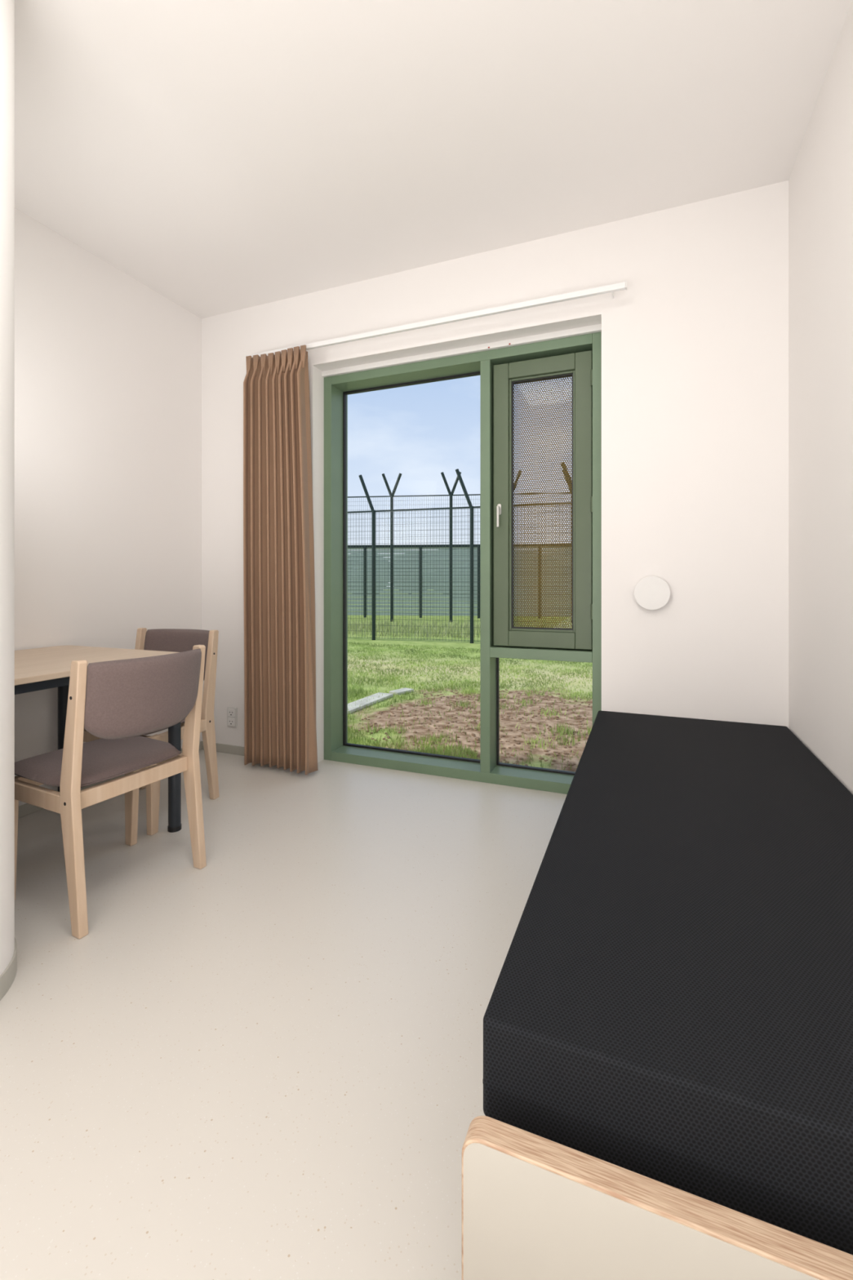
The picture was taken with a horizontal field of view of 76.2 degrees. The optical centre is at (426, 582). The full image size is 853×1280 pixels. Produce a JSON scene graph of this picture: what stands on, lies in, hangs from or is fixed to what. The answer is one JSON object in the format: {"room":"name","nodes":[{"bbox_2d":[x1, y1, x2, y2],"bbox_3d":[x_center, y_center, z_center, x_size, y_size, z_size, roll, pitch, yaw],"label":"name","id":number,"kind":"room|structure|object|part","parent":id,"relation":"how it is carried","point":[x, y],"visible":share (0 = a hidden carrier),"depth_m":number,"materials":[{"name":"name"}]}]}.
{"room":"prison interior","nodes":[
{"label":"prison interior","id":0,"kind":"room"},
{"bbox_2d":[0,0,14,975],"bbox_3d":[-2.085,-0.320,0.538,1.170,2.840,2.633,0,0,22],"label":"wall partition","id":1,"kind":"structure","parent":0,"point":[6,6],"depth_m":1.46,"materials":[{"name":"paint"}]},
{"bbox_2d":[0,937,17,1000],"bbox_3d":[-2.082,1.070,0.540,1.176,0.060,2.639,0,0,22],"label":"baseboard","id":2,"kind":"structure","parent":1,"relation":"attached to","point":[7,976],"depth_m":1.47,"materials":[{"name":"plastic"}]},
{"bbox_2d":[14,208,201,805],"bbox_3d":[-2.395,-0.320,1.600,0.200,2.840,4.370,0,0,22],"label":"wall","id":3,"kind":"structure","parent":0,"point":[108,367],"depth_m":2.89,"materials":[{"name":"paint"}]},
{"bbox_2d":[17,741,201,818],"bbox_3d":[-1.805,1.073,2.781,0.008,0.055,1.723,0,0,22],"label":"baseboard","id":4,"kind":"structure","parent":3,"relation":"attached to","point":[26,809],"depth_m":2.59,"materials":[{"name":"plastic"}]},
{"bbox_2d":[0,749,567,1279],"bbox_3d":[-0.753,1.160,1.006,3.690,0.120,4.900,0,0,22],"label":"floor","id":5,"kind":"structure","parent":0,"point":[264,1060],"depth_m":1.34,"materials":[{"name":"concrete"}]},
{"bbox_2d":[14,645,181,832],"bbox_3d":[-1.594,0.708,2.220,0.800,0.785,0.800,0,0,22],"label":"table","id":6,"kind":"object","parent":5,"relation":"on","point":[42,668],"visible":0.51,"depth_m":2.38,"materials":[{"name":"laminate"}]},
{"bbox_3d":[-1.594,0.354,2.220,0.740,0.035,0.740,0,0,22],"label":"under frame","id":7,"kind":"part","parent":6,"relation":"part of","materials":[{"name":"metal"}]},
{"bbox_3d":[-1.794,0.709,2.693,0.052,0.743,0.052,0,0,22],"label":"leg","id":8,"kind":"part","parent":6,"relation":"part of","materials":[{"name":"metal"}]},
{"bbox_3d":[-1.121,0.709,2.420,0.052,0.743,0.052,0,0,22],"label":"leg","id":9,"kind":"part","parent":6,"relation":"part of","materials":[{"name":"metal"}]},
{"bbox_2d":[14,644,206,938],"bbox_3d":[-1.139,0.671,1.981,0.533,0.857,0.488,0,0,27],"label":"dining chair","id":10,"kind":"object","parent":5,"relation":"on","point":[118,702],"visible":0.92,"depth_m":1.83,"materials":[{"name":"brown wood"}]},
{"bbox_3d":[-1.438,0.887,1.875,0.069,0.425,0.030,0,0,27],"label":"leg","id":11,"kind":"part","parent":10,"relation":"part of","materials":[{"name":"brown wood"}]},
{"bbox_3d":[-1.339,0.704,2.081,0.025,0.052,0.426,0,0,27],"label":"rail","id":12,"kind":"part","parent":10,"relation":"part of","materials":[{"name":"brown wood"}]},
{"bbox_3d":[-1.281,0.707,1.797,0.292,0.057,0.024,0,0,27],"label":"rail","id":13,"kind":"part","parent":10,"relation":"part of","materials":[{"name":"brown wood"}]},
{"bbox_3d":[-1.108,0.671,1.711,0.105,0.857,0.030,0,0,27],"label":"leg","id":14,"kind":"part","parent":10,"relation":"part of","materials":[{"name":"brown wood"}]},
{"bbox_3d":[-1.198,0.646,2.010,0.400,0.055,0.470,0,0,27],"label":"seat","id":15,"kind":"part","parent":10,"relation":"part of","materials":[{"name":"grey fabric"}]},
{"bbox_3d":[-1.235,0.887,2.283,0.069,0.425,0.030,0,0,27],"label":"leg","id":16,"kind":"part","parent":10,"relation":"part of","materials":[{"name":"brown wood"}]},
{"bbox_3d":[-1.033,0.703,1.928,0.024,0.055,0.426,0,0,27],"label":"rail","id":17,"kind":"part","parent":10,"relation":"part of","materials":[{"name":"brown wood"}]},
{"bbox_3d":[-0.947,0.384,1.885,0.104,0.268,0.426,0,0,27],"label":"backrest","id":18,"kind":"part","parent":10,"relation":"part of","materials":[{"name":"grey fabric"}]},
{"bbox_3d":[-1.078,0.707,2.205,0.292,0.057,0.024,0,0,27],"label":"rail","id":19,"kind":"part","parent":10,"relation":"part of","materials":[{"name":"brown wood"}]},
{"bbox_3d":[-0.905,0.671,2.119,0.105,0.857,0.030,0,0,27],"label":"leg","id":20,"kind":"part","parent":10,"relation":"part of","materials":[{"name":"brown wood"}]},
{"bbox_2d":[83,627,219,835],"bbox_3d":[-1.351,0.671,2.668,0.488,0.857,0.533,0,0,17],"label":"dining chair","id":21,"kind":"object","parent":5,"relation":"on","point":[175,640],"visible":0.38,"depth_m":2.74,"materials":[{"name":"beige wood"}]},
{"bbox_3d":[-1.417,0.704,2.454,0.426,0.052,0.025,0,0,17],"label":"rail","id":22,"kind":"part","parent":21,"relation":"part of","materials":[{"name":"brown wood"}]},
{"bbox_3d":[-1.526,0.671,2.876,0.030,0.857,0.105,0,0,17],"label":"leg","id":23,"kind":"part","parent":21,"relation":"part of","materials":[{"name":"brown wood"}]},
{"bbox_3d":[-1.198,0.887,2.390,0.030,0.425,0.069,0,0,17],"label":"leg","id":24,"kind":"part","parent":21,"relation":"part of","materials":[{"name":"brown wood"}]},
{"bbox_3d":[-1.371,0.646,2.605,0.470,0.055,0.400,0,0,17],"label":"seat","id":25,"kind":"part","parent":21,"relation":"part of","materials":[{"name":"grey fabric"}]},
{"bbox_3d":[-1.289,0.384,2.873,0.426,0.268,0.104,0,0,17],"label":"backrest","id":26,"kind":"part","parent":21,"relation":"part of","materials":[{"name":"grey fabric"}]},
{"bbox_3d":[-1.147,0.707,2.558,0.024,0.057,0.292,0,0,17],"label":"rail","id":27,"kind":"part","parent":21,"relation":"part of","materials":[{"name":"brown wood"}]},
{"bbox_3d":[-1.090,0.671,2.743,0.030,0.857,0.105,0,0,17],"label":"leg","id":28,"kind":"part","parent":21,"relation":"part of","materials":[{"name":"brown wood"}]},
{"bbox_2d":[462,1115,852,1279],"bbox_3d":[0.799,0.905,1.522,0.784,0.390,2.089,0,0,22],"label":"frame","id":29,"kind":"object","parent":5,"relation":"on","point":[535,1206],"visible":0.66,"depth_m":0.64,"materials":[{"name":"brown wood"}]},
{"bbox_2d":[482,710,852,1254],"bbox_3d":[0.818,0.691,1.561,0.782,0.142,2.018,0,0,22],"label":"mattress","id":30,"kind":"object","parent":29,"relation":"on","point":[671,1002],"visible":0.94,"depth_m":0.85,"materials":[{"name":"black fabric"}]},
{"bbox_2d":[14,0,852,318],"bbox_3d":[-0.749,-1.840,1.015,3.690,0.200,4.920,0,0,22],"label":"ceiling","id":31,"kind":"structure","parent":0,"point":[221,156],"depth_m":2.04,"materials":[{"name":"paint"}]},
{"bbox_2d":[201,180,788,762],"bbox_3d":[0.105,-0.320,3.124,3.690,2.840,0.330,0,0,22],"label":"wall","id":32,"kind":"structure","parent":0,"point":[695,348],"depth_m":2.56,"materials":[{"name":"paint"}]},
{"bbox_2d":[201,741,244,755],"bbox_3d":[0.041,1.073,2.967,3.290,0.055,0.008,0,0,22],"label":"baseboard","id":33,"kind":"structure","parent":32,"relation":"attached to","point":[221,748],"depth_m":3.49,"materials":[{"name":"plastic"}]},
{"bbox_2d":[226,706,237,727],"bbox_3d":[-1.247,0.863,3.485,0.076,0.124,0.016,0,0,22],"label":"wall socket","id":34,"kind":"object","parent":32,"relation":"attached to","point":[232,713],"visible":1,"depth_m":3.48,"materials":[{"name":"plastic"}]},
{"bbox_2d":[245,280,626,357],"bbox_3d":[-0.068,-1.364,2.950,2.172,0.030,0.121,0,0,22],"label":"rail","id":35,"kind":"object","parent":32,"relation":"attached to","point":[611,288],"visible":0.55,"depth_m":2.77,"materials":[{"name":"white plastic"}]},
{"bbox_2d":[243,344,317,774],"bbox_3d":[-0.851,-0.138,3.183,0.489,2.421,0.154,0,0,22],"label":"curtain","id":36,"kind":"object","parent":35,"relation":"hanging from","point":[280,731],"visible":1,"depth_m":3.16,"materials":[{"name":"brown fabric"}]},
{"bbox_2d":[322,324,601,377],"bbox_3d":[0.164,-1.288,3.154,1.654,0.032,0.230,0,0,22],"label":"trim","id":37,"kind":"structure","parent":32,"relation":"attached to","point":[593,328],"depth_m":3.00,"materials":[{"name":"white plastic"}]},
{"bbox_2d":[324,331,601,794],"bbox_3d":[0.162,-0.090,3.147,1.654,2.380,0.224,0,0,22],"label":"window","id":38,"kind":"structure","parent":32,"relation":"in","point":[579,357],"depth_m":2.99,"materials":[{"name":"green paint"}]},
{"bbox_3d":[0.393,-0.365,2.965,0.022,0.130,0.040,0,0,22],"label":"handle","id":39,"kind":"part","parent":38,"relation":"part of","materials":[{"name":"metal"}]},
{"bbox_3d":[0.623,-0.424,2.930,0.522,1.545,0.070,0,0,22],"label":"sash","id":40,"kind":"part","parent":38,"relation":"part of","materials":[{"name":"green paint"}]},
{"bbox_2d":[633,576,670,609],"bbox_3d":[1.055,0.050,2.545,0.158,0.158,0.031,0,0,22],"label":"wall light","id":41,"kind":"object","parent":32,"relation":"attached to","point":[651,593],"visible":1,"depth_m":2.53,"materials":[{"name":"white plastic"}]},
{"bbox_2d":[788,0,852,794],"bbox_3d":[0.841,-0.320,0.291,0.200,2.840,4.370,0,0,22],"label":"wall","id":42,"kind":"structure","parent":0,"point":[820,181],"depth_m":1.91,"materials":[{"name":"paint"}]},
{"label":"outside","id":43,"kind":"structure","parent":0,"visible":0},
{"bbox_2d":[347,589,592,772],"bbox_3d":[11.449,1.450,48.281,105.000,0.500,91.900,0,0,22],"label":"ground","id":44,"kind":"structure","parent":43,"point":[447,642],"depth_m":5.44,"materials":[{"name":"soil"}]},
{"bbox_2d":[349,553,390,590],"bbox_3d":[-5.362,-0.775,48.069,4.676,3.950,4.368,0,0,-23],"label":"tree","id":45,"kind":"object","parent":44,"relation":"on","point":[351,553],"visible":0.07,"depth_m":46.54,"materials":[{"name":"green plant"}]},
{"bbox_2d":[347,692,393,714],"bbox_3d":[-0.610,1.185,5.371,0.180,0.030,0.850,0,0,25],"label":"plank","id":46,"kind":"object","parent":44,"relation":"on","point":[365,701],"visible":0.66,"depth_m":5.38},
{"bbox_2d":[389,687,413,695],"bbox_3d":[-0.271,1.185,5.914,0.130,0.030,0.260,0,0,40],"label":"plank","id":47,"kind":"object","parent":44,"relation":"on","point":[402,690],"visible":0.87,"depth_m":5.86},
{"bbox_2d":[389,556,427,594],"bbox_3d":[-1.302,-1.053,55.675,5.490,4.505,4.719,0,0,22],"label":"tree","id":48,"kind":"object","parent":44,"relation":"on","point":[395,557],"visible":0.07,"depth_m":53.97,"materials":[{"name":"green plant"}]},
{"bbox_2d":[422,549,477,594],"bbox_3d":[2.261,-0.762,39.663,5.109,3.924,4.310,0,0,22],"label":"tree","id":49,"kind":"object","parent":44,"relation":"on","point":[437,549],"visible":0.04,"depth_m":38.28,"materials":[{"name":"green plant"}]},
{"bbox_2d":[347,543,571,617],"bbox_3d":[-0.050,-0.037,18.405,15.673,2.473,0.096,0,0,6],"label":"slatted fence","id":50,"kind":"object","parent":44,"relation":"on","point":[366,549],"visible":0.25,"depth_m":18.41,"materials":[{"name":"green metal"}]},
{"bbox_3d":[-2.100,-0.025,18.610,0.092,2.450,0.092,0,0,0],"label":"post","id":51,"kind":"part","parent":50,"relation":"part of","materials":[{"name":"green metal"}]},
{"bbox_3d":[-0.200,-0.025,18.420,0.092,2.450,0.092,0,0,0],"label":"post","id":52,"kind":"part","parent":50,"relation":"part of","materials":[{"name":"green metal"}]},
{"bbox_3d":[-0.050,-1.230,18.405,15.577,0.087,0.087,0,0,6],"label":"rail","id":53,"kind":"part","parent":50,"relation":"part of","materials":[{"name":"green metal"}]},
{"bbox_3d":[1.750,-0.025,18.225,0.092,2.450,0.092,0,0,45],"label":"post","id":54,"kind":"part","parent":50,"relation":"part of","materials":[{"name":"green metal"}]},
{"bbox_3d":[3.750,-0.025,18.025,0.092,2.450,0.092,0,0,45],"label":"post","id":55,"kind":"part","parent":50,"relation":"part of","materials":[{"name":"green metal"}]},
{"bbox_2d":[347,462,572,643],"bbox_3d":[0.708,-0.528,10.788,8.625,3.457,0.080,0,0,17],"label":"fence","id":56,"kind":"object","parent":44,"relation":"on","point":[471,507],"visible":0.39,"depth_m":10.94,"materials":[{"name":"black metal"}]},
{"bbox_3d":[-1.246,-1.847,11.374,0.371,0.820,0.071,0,0,17],"label":"angled arm","id":57,"kind":"part","parent":56,"relation":"part of","materials":[{"name":"green metal"}]},
{"bbox_3d":[-1.100,-0.150,11.330,0.074,2.700,0.074,0,0,0],"label":"post","id":58,"kind":"part","parent":56,"relation":"part of","materials":[{"name":"green metal"}]},
{"bbox_3d":[0.850,-1.480,10.745,8.248,0.031,0.031,0,0,17],"label":"rail","id":59,"kind":"part","parent":56,"relation":"part of","materials":[{"name":"green metal"}]},
{"bbox_3d":[0.748,-1.847,10.775,0.371,0.820,0.071,0,0,17],"label":"angled arm","id":60,"kind":"part","parent":56,"relation":"part of","materials":[{"name":"green metal"}]},
{"bbox_3d":[0.894,-0.150,10.732,0.074,2.700,0.074,0,0,45],"label":"post","id":61,"kind":"part","parent":56,"relation":"part of","materials":[{"name":"green metal"}]},
{"bbox_3d":[2.704,-1.847,10.189,0.371,0.820,0.071,0,0,17],"label":"angled arm","id":62,"kind":"part","parent":56,"relation":"part of","materials":[{"name":"green metal"}]},
{"bbox_2d":[347,470,572,622],"bbox_3d":[-0.100,-1.067,16.512,12.915,4.535,0.097,0,0,7],"label":"fence","id":63,"kind":"object","parent":44,"relation":"on","point":[391,495],"visible":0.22,"depth_m":16.52,"materials":[{"name":"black metal"}]},
{"bbox_3d":[-1.196,-2.960,16.643,0.354,0.750,0.086,0,0,7],"label":"angled arm","id":64,"kind":"part","parent":63,"relation":"part of","materials":[{"name":"green metal"}]},
{"bbox_3d":[-1.060,-0.725,16.627,0.092,3.850,0.092,0,0,0],"label":"post","id":65,"kind":"part","parent":63,"relation":"part of","materials":[{"name":"green metal"}]},
{"bbox_3d":[-0.924,-2.960,16.611,0.354,0.750,0.086,0,0,7],"label":"angled arm","id":66,"kind":"part","parent":63,"relation":"part of","materials":[{"name":"green metal"}]},
{"bbox_3d":[0.604,-2.960,16.427,0.354,0.750,0.086,0,0,7],"label":"angled arm","id":67,"kind":"part","parent":63,"relation":"part of","materials":[{"name":"green metal"}]},
{"bbox_3d":[0.740,-0.725,16.411,0.092,3.850,0.092,0,0,0],"label":"post","id":68,"kind":"part","parent":63,"relation":"part of","materials":[{"name":"green metal"}]},
{"bbox_3d":[0.876,-2.960,16.395,0.354,0.750,0.086,0,0,7],"label":"angled arm","id":69,"kind":"part","parent":63,"relation":"part of","materials":[{"name":"green metal"}]},
{"bbox_3d":[-0.100,-2.630,16.512,12.287,0.032,0.032,0,0,7],"label":"rail","id":70,"kind":"part","parent":63,"relation":"part of","materials":[{"name":"green metal"}]},
{"bbox_3d":[2.656,-2.960,16.181,0.354,0.750,0.086,0,0,7],"label":"angled arm","id":71,"kind":"part","parent":63,"relation":"part of","materials":[{"name":"green metal"}]},
{"bbox_3d":[4.300,-0.725,15.984,0.092,3.850,0.092,0,0,45],"label":"post","id":72,"kind":"part","parent":63,"relation":"part of","materials":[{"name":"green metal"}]},
{"bbox_2d":[347,617,572,638],"bbox_3d":[0.108,1.080,13.574,14.797,0.240,3.910,0,0,10],"label":"grass","id":73,"kind":"structure","parent":44,"relation":"on","point":[354,626],"depth_m":13.20,"materials":[{"name":"green plant"}]},
{"bbox_2d":[347,641,592,769],"bbox_3d":[-0.585,1.160,7.076,8.281,0.080,6.249,0,0,22],"label":"grass","id":74,"kind":"structure","parent":44,"relation":"on","point":[448,750],"depth_m":6.22,"materials":[{"name":"green plant"}]},
{"bbox_2d":[358,688,592,768],"bbox_3d":[0.841,1.196,4.718,2.635,0.022,2.583,0,0,29],"label":"clod","id":75,"kind":"object","parent":44,"relation":"on","point":[520,693],"visible":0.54,"depth_m":4.67,"materials":[{"name":"brown soil"}]}
]}

